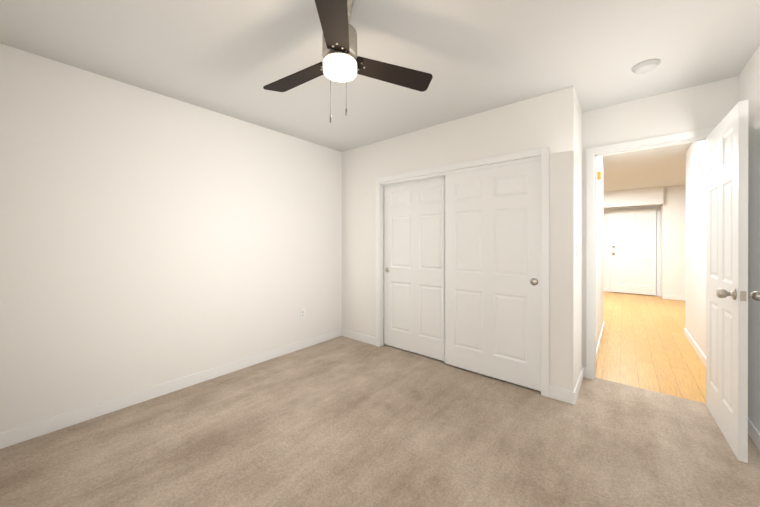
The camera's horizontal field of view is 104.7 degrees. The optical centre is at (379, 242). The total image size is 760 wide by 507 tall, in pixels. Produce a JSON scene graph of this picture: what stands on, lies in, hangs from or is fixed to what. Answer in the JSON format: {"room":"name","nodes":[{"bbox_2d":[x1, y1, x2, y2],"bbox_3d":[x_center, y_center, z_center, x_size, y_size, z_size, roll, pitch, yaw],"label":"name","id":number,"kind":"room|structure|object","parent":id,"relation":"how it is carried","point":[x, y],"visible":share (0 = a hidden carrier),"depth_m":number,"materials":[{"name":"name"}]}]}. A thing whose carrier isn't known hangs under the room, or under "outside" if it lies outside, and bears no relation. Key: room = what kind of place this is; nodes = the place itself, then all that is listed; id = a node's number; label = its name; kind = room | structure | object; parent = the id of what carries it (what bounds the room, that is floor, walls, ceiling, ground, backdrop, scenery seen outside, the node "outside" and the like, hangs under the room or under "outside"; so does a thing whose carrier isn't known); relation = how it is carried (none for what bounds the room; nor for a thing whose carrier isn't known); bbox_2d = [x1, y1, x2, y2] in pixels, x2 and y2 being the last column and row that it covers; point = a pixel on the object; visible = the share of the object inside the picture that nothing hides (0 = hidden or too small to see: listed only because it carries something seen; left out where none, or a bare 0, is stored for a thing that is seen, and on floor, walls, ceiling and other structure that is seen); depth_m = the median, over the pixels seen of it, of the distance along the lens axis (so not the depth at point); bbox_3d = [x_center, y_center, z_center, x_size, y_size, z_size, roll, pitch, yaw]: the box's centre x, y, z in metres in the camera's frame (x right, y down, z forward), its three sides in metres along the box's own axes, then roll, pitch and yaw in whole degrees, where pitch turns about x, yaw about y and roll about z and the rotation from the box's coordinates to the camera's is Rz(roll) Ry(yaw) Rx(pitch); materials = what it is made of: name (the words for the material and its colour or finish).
{"room":"empty bedroom","nodes":[
{"label":"empty bedroom","id":0,"kind":"room"},
{"bbox_2d":[0,43,341,432],"bbox_3d":[-1.640,0.020,2.638,0.120,2.440,3.640,0,0,40],"label":"wall","id":1,"kind":"structure","parent":0,"point":[148,239],"depth_m":2.27,"materials":[{"name":"white paint"}]},
{"bbox_2d":[0,329,339,448],"bbox_3d":[-1.578,1.192,2.608,0.016,0.095,3.370,0,0,40],"label":"baseboard","id":2,"kind":"structure","parent":1,"relation":"attached to","point":[35,429],"depth_m":2.26,"materials":[{"name":"white wood"}]},
{"bbox_2d":[300,308,304,318],"bbox_3d":[-0.900,0.828,3.429,0.007,0.114,0.070,0,0,40],"label":"electrical outlet","id":3,"kind":"object","parent":1,"relation":"attached to","point":[302,313],"visible":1,"depth_m":3.42,"materials":[{"name":"white plastic"}]},
{"bbox_2d":[0,336,759,506],"bbox_3d":[-0.062,1.291,1.692,3.720,0.100,4.160,0,0,40],"label":"floor carpet","id":4,"kind":"object","parent":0,"point":[341,421],"visible":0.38,"depth_m":1.78,"materials":[{"name":"beige carpet"}]},
{"bbox_2d":[0,0,759,191],"bbox_3d":[2.438,-1.252,3.537,5.200,0.100,10.200,0,0,40],"label":"ceiling","id":5,"kind":"structure","parent":0,"point":[231,58],"depth_m":1.85,"materials":[{"name":"white paint"}]},
{"bbox_2d":[263,0,432,122],"bbox_3d":[-0.221,-0.876,1.528,0.923,0.646,0.917,0,0,40],"label":"ceiling fan","id":6,"kind":"object","parent":5,"relation":"hanging from","point":[342,62],"visible":1,"depth_m":1.43,"materials":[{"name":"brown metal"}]},
{"bbox_2d":[632,59,659,73],"bbox_3d":[1.800,-1.183,1.987,0.144,0.032,0.144,0,0,40],"label":"smoke detector","id":7,"kind":"object","parent":5,"relation":"attached to","point":[646,66],"visible":1,"depth_m":1.96,"materials":[{"name":"grey plastic"}]},
{"bbox_2d":[342,86,575,391],"bbox_3d":[0.527,0.019,3.125,2.590,2.440,0.120,0,0,40],"label":"wall","id":8,"kind":"structure","parent":0,"point":[545,120],"depth_m":2.66,"materials":[{"name":"white paint"}]},
{"bbox_2d":[340,328,375,345],"bbox_3d":[-0.268,1.191,3.702,0.572,0.095,0.013,0,0,40],"label":"baseboard","id":9,"kind":"structure","parent":8,"relation":"attached to","point":[371,340],"depth_m":3.70,"materials":[{"name":"white wood"}]},
{"bbox_2d":[384,175,443,360],"bbox_3d":[0.398,0.263,3.263,0.890,1.928,0.038,0,0,40],"label":"closet door","id":10,"kind":"structure","parent":8,"relation":"in","point":[413,266],"depth_m":3.25,"materials":[{"name":"white wood"}]},
{"bbox_2d":[381,156,540,184],"bbox_3d":[0.668,-0.696,2.949,1.710,0.030,0.008,0,0,40],"label":"trim","id":11,"kind":"structure","parent":8,"relation":"attached to","point":[473,168],"depth_m":2.80,"materials":[{"name":"white wood"}]},
{"bbox_2d":[376,146,548,396],"bbox_3d":[0.696,0.254,2.985,1.750,1.970,0.120,0,0,40],"label":"door frame","id":12,"kind":"structure","parent":8,"relation":"attached to","point":[381,265],"depth_m":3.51,"materials":[{"name":"white wood"}]},
{"bbox_2d":[444,160,540,391],"bbox_3d":[0.999,0.264,2.703,0.877,1.928,0.038,0,0,40],"label":"closet door","id":13,"kind":"structure","parent":8,"relation":"in","point":[492,272],"depth_m":2.65,"materials":[{"name":"white wood"}]},
{"bbox_2d":[575,95,581,385],"bbox_3d":[1.714,0.020,2.606,0.100,2.440,0.600,0,0,40],"label":"wall","id":14,"kind":"structure","parent":0,"point":[578,313],"depth_m":2.50,"materials":[{"name":"white paint"}]},
{"bbox_2d":[568,366,585,404],"bbox_3d":[1.680,1.192,2.472,0.020,0.095,0.613,0,0,40],"label":"baseboard","id":15,"kind":"structure","parent":14,"relation":"attached to","point":[572,396],"depth_m":2.35,"materials":[{"name":"white wood"}]},
{"bbox_2d":[596,156,603,347],"bbox_3d":[2.581,0.018,3.531,0.090,2.440,1.930,0,0,40],"label":"wall","id":16,"kind":"structure","parent":0,"point":[599,235],"depth_m":3.56,"materials":[{"name":"white paint"}]},
{"bbox_2d":[596,171,600,180],"bbox_3d":[2.334,-0.711,3.130,0.040,0.100,0.070,0,0,40],"label":"detector","id":17,"kind":"object","parent":16,"relation":"attached to","point":[598,175],"visible":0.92,"depth_m":3.11,"materials":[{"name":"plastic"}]},
{"bbox_2d":[596,321,604,362],"bbox_3d":[2.621,1.191,3.508,0.023,0.095,1.943,0,0,40],"label":"baseboard","id":18,"kind":"structure","parent":16,"relation":"attached to","point":[603,326],"depth_m":3.51,"materials":[{"name":"white wood"}]},
{"bbox_2d":[603,205,660,295],"bbox_3d":[5.266,0.012,7.768,3.140,2.440,0.120,0,0,40],"label":"wall","id":19,"kind":"structure","parent":0,"point":[605,254],"depth_m":7.35,"materials":[{"name":"white paint"}]},
{"bbox_2d":[610,208,655,295],"bbox_3d":[6.015,0.214,6.996,0.840,2.018,0.100,0,0,40],"label":"front door","id":20,"kind":"structure","parent":19,"relation":"in","point":[632,251],"depth_m":6.99,"materials":[{"name":"white wood"}]},
{"bbox_2d":[607,205,659,295],"bbox_3d":[6.045,0.189,7.032,0.956,2.088,0.016,0,0,40],"label":"door frame","id":21,"kind":"structure","parent":19,"relation":"attached to","point":[657,207],"depth_m":6.76,"materials":[{"name":"white wood"}]},
{"bbox_2d":[604,187,662,207],"bbox_3d":[4.952,-1.023,7.390,3.140,0.370,0.140,0,0,40],"label":"header beam","id":22,"kind":"structure","parent":0,"point":[638,197],"depth_m":6.64,"materials":[{"name":"white paint"}]},
{"bbox_2d":[596,291,705,402],"bbox_3d":[3.960,1.287,4.980,4.700,0.098,6.040,0,0,40],"label":"floor","id":23,"kind":"structure","parent":0,"point":[645,343],"depth_m":3.43,"materials":[{"name":"beige wood"}]},
{"bbox_2d":[582,76,737,366],"bbox_3d":[2.264,0.020,2.461,0.930,2.440,0.120,0,0,40],"label":"wall","id":24,"kind":"structure","parent":0,"point":[707,105],"depth_m":2.41,"materials":[{"name":"white paint"}]},
{"bbox_2d":[586,127,714,379],"bbox_3d":[2.249,0.191,2.463,0.841,2.098,0.136,0,0,40],"label":"door frame","id":25,"kind":"structure","parent":24,"relation":"attached to","point":[591,152],"depth_m":2.65,"materials":[{"name":"white wood"}]},
{"bbox_2d":[706,100,759,462],"bbox_3d":[2.261,0.218,1.930,0.175,2.026,0.726,0,0,38],"label":"door","id":26,"kind":"structure","parent":24,"relation":"in","point":[728,295],"depth_m":1.79,"materials":[{"name":"white wood"}]},
{"bbox_2d":[661,185,685,298],"bbox_3d":[6.951,0.014,6.120,1.560,2.440,0.500,0,0,40],"label":"wall","id":27,"kind":"structure","parent":0,"point":[673,243],"depth_m":6.32,"materials":[{"name":"white paint"}]},
{"bbox_2d":[663,295,685,300],"bbox_3d":[6.787,1.187,5.925,1.560,0.095,0.013,0,0,40],"label":"baseboard","id":28,"kind":"structure","parent":27,"relation":"attached to","point":[672,297],"depth_m":6.30,"materials":[{"name":"white wood"}]},
{"bbox_2d":[685,45,759,431],"bbox_3d":[2.060,0.021,1.395,0.120,2.440,6.460,0,0,40],"label":"wall","id":29,"kind":"structure","parent":0,"point":[749,91],"depth_m":1.94,"materials":[{"name":"white paint"}]},
{"bbox_2d":[684,328,705,367],"bbox_3d":[3.369,1.191,3.074,0.013,0.095,2.233,0,0,40],"label":"baseboard","id":30,"kind":"structure","parent":29,"relation":"attached to","point":[697,350],"depth_m":3.30,"materials":[{"name":"white wood"}]},
{"bbox_2d":[748,417,759,450],"bbox_3d":[1.289,1.195,0.594,0.040,0.095,4.000,0,0,40],"label":"baseboard","id":31,"kind":"structure","parent":29,"relation":"attached to","point":[753,432],"depth_m":1.82,"materials":[{"name":"white wood"}]}
]}

